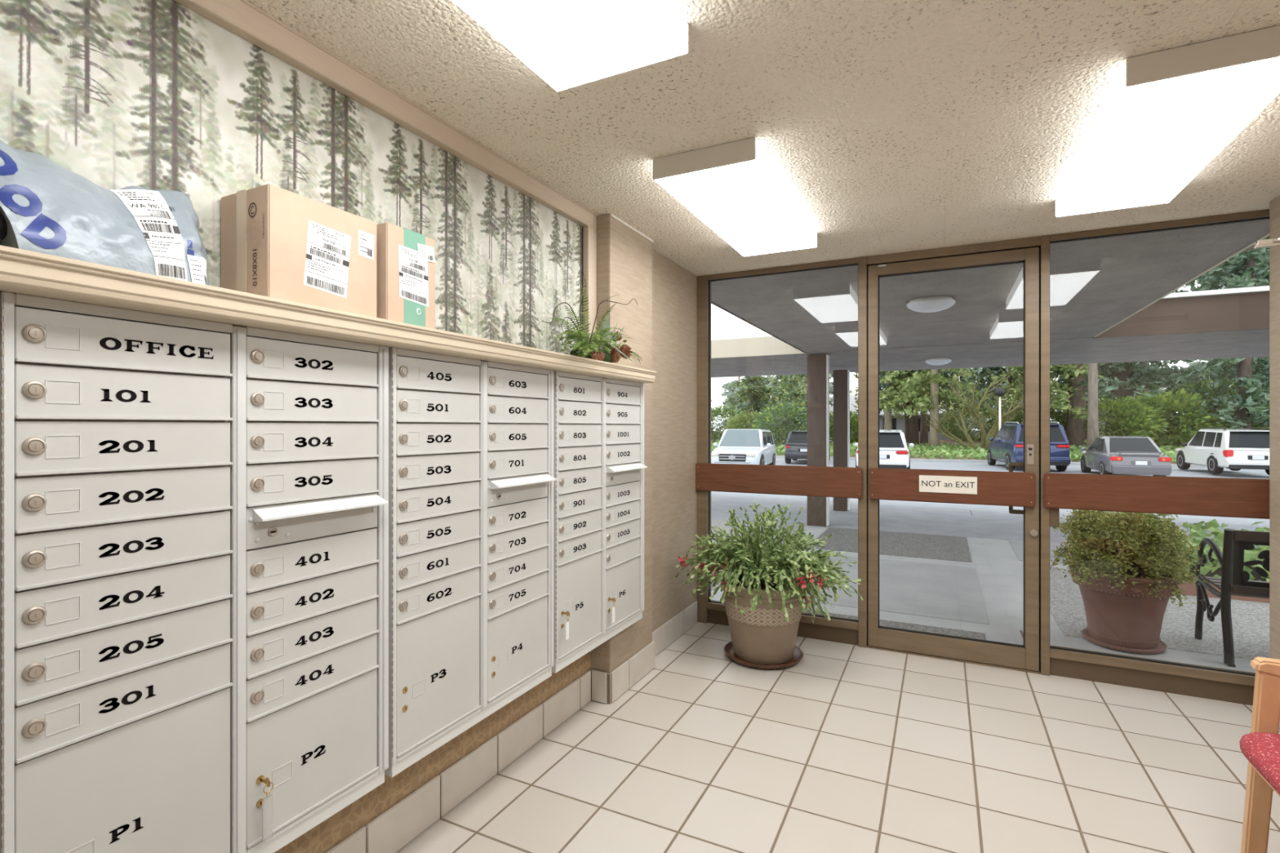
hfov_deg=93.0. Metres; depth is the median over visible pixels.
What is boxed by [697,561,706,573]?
flower
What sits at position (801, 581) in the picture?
flower
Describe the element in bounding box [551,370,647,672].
bank
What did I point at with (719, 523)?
panel
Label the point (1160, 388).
conifer tree
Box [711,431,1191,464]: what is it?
bank
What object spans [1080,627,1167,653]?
saucer
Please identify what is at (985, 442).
tree
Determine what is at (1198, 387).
shrub
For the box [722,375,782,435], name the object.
conifer tree
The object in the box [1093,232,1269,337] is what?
right canopy edge
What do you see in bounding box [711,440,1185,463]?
ground cover
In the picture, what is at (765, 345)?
fascia
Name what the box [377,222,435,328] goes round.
cardboard box
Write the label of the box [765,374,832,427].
conifer tree
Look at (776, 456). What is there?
kerb
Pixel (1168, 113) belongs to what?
ceiling light
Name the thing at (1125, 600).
planter
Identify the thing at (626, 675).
baseboard
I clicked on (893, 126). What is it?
ceiling
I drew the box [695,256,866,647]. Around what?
window
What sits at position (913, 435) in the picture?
conifer tree
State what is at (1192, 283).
conifer tree
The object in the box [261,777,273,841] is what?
key
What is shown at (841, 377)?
post
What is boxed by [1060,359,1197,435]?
conifer tree
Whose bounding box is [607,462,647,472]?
hood
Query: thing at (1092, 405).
conifer tree
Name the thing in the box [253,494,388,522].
mail slot
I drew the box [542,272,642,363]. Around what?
arrangement
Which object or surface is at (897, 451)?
tail lamp
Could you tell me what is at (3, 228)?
parcel
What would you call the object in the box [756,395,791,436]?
shrub
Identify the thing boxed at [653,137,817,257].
ceiling light
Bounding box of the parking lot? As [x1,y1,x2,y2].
[711,457,1269,548]
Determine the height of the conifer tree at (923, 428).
18.602 m
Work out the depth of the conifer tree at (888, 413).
40.38 m
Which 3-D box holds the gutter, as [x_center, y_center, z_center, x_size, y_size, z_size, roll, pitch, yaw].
[10.068,-1.489,4.940,10.380,0.050,0.100,0,0,26]
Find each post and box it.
[807,354,829,526]
[833,369,849,511]
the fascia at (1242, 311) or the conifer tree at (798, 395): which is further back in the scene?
the conifer tree at (798, 395)
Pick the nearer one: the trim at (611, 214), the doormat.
the trim at (611, 214)
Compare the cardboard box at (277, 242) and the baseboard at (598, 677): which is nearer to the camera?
the cardboard box at (277, 242)
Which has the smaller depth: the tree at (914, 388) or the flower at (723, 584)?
the flower at (723, 584)
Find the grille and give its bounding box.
[719,453,746,462]
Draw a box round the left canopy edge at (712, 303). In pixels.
[711,302,804,352]
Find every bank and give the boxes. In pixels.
[0,291,388,852]
[384,347,556,777]
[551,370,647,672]
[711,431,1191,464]
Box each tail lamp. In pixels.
[896,450,908,453]
[1014,444,1023,447]
[1056,444,1070,448]
[1109,456,1123,461]
[1158,457,1172,462]
[1222,449,1233,457]
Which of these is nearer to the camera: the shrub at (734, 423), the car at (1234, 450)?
the car at (1234, 450)
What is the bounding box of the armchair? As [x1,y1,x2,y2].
[1239,657,1279,852]
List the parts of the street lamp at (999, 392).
globe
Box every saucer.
[724,641,803,669]
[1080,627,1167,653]
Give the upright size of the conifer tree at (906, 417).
14.905 m
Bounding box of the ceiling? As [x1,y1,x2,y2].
[246,0,1279,275]
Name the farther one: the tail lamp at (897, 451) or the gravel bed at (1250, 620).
the tail lamp at (897, 451)
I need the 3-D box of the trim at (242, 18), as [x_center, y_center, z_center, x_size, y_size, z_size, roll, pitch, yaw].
[-1.408,-0.689,0.739,0.041,0.770,5.268,0,0,26]
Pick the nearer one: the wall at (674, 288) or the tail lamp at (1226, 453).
the wall at (674, 288)
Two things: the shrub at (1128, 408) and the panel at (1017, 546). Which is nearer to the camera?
the panel at (1017, 546)
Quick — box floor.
[395,622,1279,852]
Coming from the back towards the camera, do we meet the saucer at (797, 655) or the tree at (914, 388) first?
the tree at (914, 388)
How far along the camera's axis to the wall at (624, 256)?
3.28 m
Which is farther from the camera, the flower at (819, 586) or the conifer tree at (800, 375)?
the conifer tree at (800, 375)
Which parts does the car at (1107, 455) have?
licence plate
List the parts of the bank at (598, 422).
parcel door, door, door, door, door, door, door, door, door, outgoing mail door, parcel door, door, door, door, door, door, door, door, door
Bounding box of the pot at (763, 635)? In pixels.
[722,572,803,665]
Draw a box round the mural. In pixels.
[0,0,582,355]
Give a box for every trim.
[174,0,597,349]
[582,226,582,330]
[609,213,653,242]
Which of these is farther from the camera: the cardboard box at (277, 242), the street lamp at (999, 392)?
the street lamp at (999, 392)
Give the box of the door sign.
[919,475,977,493]
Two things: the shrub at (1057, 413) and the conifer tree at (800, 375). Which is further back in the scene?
the conifer tree at (800, 375)
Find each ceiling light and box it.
[452,0,688,93]
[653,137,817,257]
[1055,25,1279,217]
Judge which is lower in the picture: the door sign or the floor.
the floor
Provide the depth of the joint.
4.18 m
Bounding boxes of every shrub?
[711,404,750,441]
[722,410,783,435]
[749,401,807,446]
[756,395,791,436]
[829,410,857,443]
[938,405,999,441]
[1006,407,1066,431]
[1063,393,1175,444]
[1102,387,1229,449]
[1152,375,1269,437]
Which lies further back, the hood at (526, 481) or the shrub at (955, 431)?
the shrub at (955, 431)
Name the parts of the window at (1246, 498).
kick panel, wood rail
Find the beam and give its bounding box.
[711,328,1269,377]
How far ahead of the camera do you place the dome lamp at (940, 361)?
9.44 m
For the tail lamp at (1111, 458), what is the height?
0.140 m
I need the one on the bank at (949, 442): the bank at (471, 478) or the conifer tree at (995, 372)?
the conifer tree at (995, 372)
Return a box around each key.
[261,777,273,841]
[562,611,569,639]
[608,597,615,622]
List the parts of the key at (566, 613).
blade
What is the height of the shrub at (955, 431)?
3.211 m
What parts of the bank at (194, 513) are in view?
parcel door, door, door, door, door, door, door, door, door, outgoing mail door, parcel door, door, door, door, door, door, door, door, door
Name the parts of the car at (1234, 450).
roof rail, roof rail, licence plate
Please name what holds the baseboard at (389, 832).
attached to the wall at (674, 288)
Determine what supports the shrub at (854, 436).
on the bank at (949, 442)
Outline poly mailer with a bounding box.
[0,139,209,285]
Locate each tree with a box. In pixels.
[715,376,747,432]
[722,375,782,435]
[741,375,782,427]
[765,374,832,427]
[768,373,833,442]
[768,374,800,428]
[829,373,852,395]
[849,368,946,430]
[879,368,974,444]
[879,368,999,449]
[879,371,957,443]
[881,371,977,443]
[914,366,1059,450]
[946,366,1008,434]
[955,366,1065,423]
[976,369,1062,423]
[980,363,1103,426]
[1006,363,1155,447]
[1049,360,1173,436]
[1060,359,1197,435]
[1086,363,1098,447]
[1133,278,1208,397]
[1163,260,1267,421]
[1166,235,1269,429]
[1188,247,1269,430]
[1208,238,1269,417]
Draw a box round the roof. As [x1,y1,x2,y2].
[711,219,1269,352]
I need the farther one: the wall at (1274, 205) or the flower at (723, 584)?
the flower at (723, 584)
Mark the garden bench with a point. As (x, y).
(1235, 541)
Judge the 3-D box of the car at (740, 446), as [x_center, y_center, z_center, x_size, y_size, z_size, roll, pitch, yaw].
[4.225,0.956,24.527,2.310,1.700,4.828,0,0,21]
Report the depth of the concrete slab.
5.24 m
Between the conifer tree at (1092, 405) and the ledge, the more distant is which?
the conifer tree at (1092, 405)
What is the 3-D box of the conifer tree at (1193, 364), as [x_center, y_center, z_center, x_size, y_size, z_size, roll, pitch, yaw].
[54.561,-6.986,55.275,12.158,18.580,12.547,0,0,-11]
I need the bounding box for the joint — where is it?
[969,510,1023,639]
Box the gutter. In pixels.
[1160,285,1269,299]
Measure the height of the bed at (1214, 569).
0.476 m
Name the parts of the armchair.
seat, armrest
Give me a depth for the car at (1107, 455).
20.81 m
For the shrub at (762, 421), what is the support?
on the bank at (949, 442)
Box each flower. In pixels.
[678,556,688,567]
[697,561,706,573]
[710,565,719,575]
[720,581,733,591]
[794,576,806,588]
[804,570,815,582]
[816,577,825,588]
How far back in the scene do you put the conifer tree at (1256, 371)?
36.70 m
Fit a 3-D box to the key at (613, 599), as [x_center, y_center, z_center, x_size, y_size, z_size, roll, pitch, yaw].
[-0.133,0.883,2.927,0.037,0.120,0.024,0,0,26]
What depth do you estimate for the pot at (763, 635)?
3.51 m
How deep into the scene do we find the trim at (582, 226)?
3.02 m
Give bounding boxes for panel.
[711,518,805,590]
[801,608,986,639]
[1008,540,1097,564]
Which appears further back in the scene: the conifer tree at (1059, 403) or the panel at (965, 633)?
the conifer tree at (1059, 403)
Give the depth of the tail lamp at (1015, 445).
24.17 m
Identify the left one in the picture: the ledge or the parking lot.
the ledge
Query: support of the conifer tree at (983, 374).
on the bank at (949, 442)
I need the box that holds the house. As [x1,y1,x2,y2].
[829,395,954,439]
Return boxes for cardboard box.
[221,183,377,317]
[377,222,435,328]
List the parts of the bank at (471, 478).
parcel door, door, door, door, door, door, door, door, door, outgoing mail door, parcel door, door, door, door, door, door, door, door, door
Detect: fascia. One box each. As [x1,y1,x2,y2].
[711,336,805,358]
[1093,291,1269,338]
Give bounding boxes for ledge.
[0,244,656,383]
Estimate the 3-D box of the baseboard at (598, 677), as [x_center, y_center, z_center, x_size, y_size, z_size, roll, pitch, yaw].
[-0.197,1.318,3.073,0.104,0.157,0.016,0,0,26]
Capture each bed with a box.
[1022,564,1269,659]
[1112,513,1269,603]
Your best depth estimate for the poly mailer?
1.17 m
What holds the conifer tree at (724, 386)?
on the bank at (949, 442)
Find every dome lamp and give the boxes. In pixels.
[906,296,955,312]
[924,357,951,365]
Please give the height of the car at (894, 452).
1.660 m
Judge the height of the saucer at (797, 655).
0.032 m
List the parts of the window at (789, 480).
wood rail, kick panel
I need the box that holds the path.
[711,525,1255,672]
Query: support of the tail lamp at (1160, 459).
attached to the car at (1107, 455)
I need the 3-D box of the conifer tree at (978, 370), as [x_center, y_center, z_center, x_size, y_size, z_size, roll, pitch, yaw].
[34.640,-5.940,65.903,10.176,16.102,9.910,0,0,31]
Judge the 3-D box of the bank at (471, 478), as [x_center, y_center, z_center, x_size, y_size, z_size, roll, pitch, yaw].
[-0.594,0.399,2.172,0.200,1.261,0.829,0,0,26]
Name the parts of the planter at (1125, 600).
planter pot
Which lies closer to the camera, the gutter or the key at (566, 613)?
the key at (566, 613)
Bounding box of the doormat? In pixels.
[806,527,972,562]
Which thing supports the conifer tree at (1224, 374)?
on the bank at (949, 442)
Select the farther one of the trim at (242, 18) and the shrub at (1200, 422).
the shrub at (1200, 422)
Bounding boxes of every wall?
[274,248,697,852]
[591,213,652,702]
[1269,195,1279,659]
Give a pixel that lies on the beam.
(1250, 343)
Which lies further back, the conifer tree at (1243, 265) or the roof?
the conifer tree at (1243, 265)
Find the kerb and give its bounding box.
[775,455,1226,468]
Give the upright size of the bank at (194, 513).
1.261 m
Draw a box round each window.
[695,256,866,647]
[1040,209,1269,705]
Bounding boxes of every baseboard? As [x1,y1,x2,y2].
[325,670,591,852]
[591,670,610,704]
[610,640,654,703]
[652,600,697,656]
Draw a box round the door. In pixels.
[866,236,1040,674]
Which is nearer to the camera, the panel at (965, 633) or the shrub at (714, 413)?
the panel at (965, 633)
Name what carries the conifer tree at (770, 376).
on the bank at (949, 442)
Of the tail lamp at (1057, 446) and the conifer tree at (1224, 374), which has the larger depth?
the conifer tree at (1224, 374)
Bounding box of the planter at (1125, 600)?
[1049,509,1206,648]
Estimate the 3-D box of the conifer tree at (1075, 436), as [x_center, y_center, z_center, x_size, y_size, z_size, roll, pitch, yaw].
[25.759,-7.816,35.971,6.846,18.606,7.748,0,0,13]
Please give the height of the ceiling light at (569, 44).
0.082 m
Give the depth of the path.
4.72 m
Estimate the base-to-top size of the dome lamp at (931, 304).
0.096 m
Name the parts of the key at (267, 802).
blade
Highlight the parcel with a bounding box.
[0,212,7,240]
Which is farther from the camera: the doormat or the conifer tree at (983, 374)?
the conifer tree at (983, 374)
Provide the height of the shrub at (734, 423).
2.729 m
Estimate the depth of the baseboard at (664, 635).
3.95 m
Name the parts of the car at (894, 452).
licence plate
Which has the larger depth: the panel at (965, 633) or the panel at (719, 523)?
the panel at (719, 523)
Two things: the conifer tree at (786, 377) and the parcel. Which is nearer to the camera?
the parcel
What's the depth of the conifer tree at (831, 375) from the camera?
75.61 m
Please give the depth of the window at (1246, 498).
3.23 m
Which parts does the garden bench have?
openwork panel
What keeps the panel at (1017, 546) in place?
on the path
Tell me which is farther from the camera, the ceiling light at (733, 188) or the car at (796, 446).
the car at (796, 446)
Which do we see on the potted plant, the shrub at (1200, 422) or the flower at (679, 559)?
the flower at (679, 559)
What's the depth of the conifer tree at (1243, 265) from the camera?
33.07 m
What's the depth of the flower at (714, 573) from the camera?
3.58 m
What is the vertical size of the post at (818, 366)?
2.500 m
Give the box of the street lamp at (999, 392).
[994,387,1005,430]
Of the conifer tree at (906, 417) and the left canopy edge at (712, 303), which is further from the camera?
the conifer tree at (906, 417)
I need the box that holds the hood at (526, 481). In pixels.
[489,474,556,488]
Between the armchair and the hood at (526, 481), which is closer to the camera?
the armchair
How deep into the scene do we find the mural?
1.56 m
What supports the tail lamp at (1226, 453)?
attached to the car at (1234, 450)
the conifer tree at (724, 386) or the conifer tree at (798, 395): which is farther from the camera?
the conifer tree at (724, 386)
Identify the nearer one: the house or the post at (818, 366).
the post at (818, 366)
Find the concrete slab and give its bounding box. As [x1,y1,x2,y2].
[790,553,989,624]
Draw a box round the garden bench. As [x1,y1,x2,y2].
[1194,528,1269,667]
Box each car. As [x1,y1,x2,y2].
[711,429,776,465]
[784,430,831,463]
[854,430,914,468]
[986,422,1070,471]
[1080,435,1172,475]
[1175,426,1269,475]
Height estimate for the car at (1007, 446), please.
1.999 m

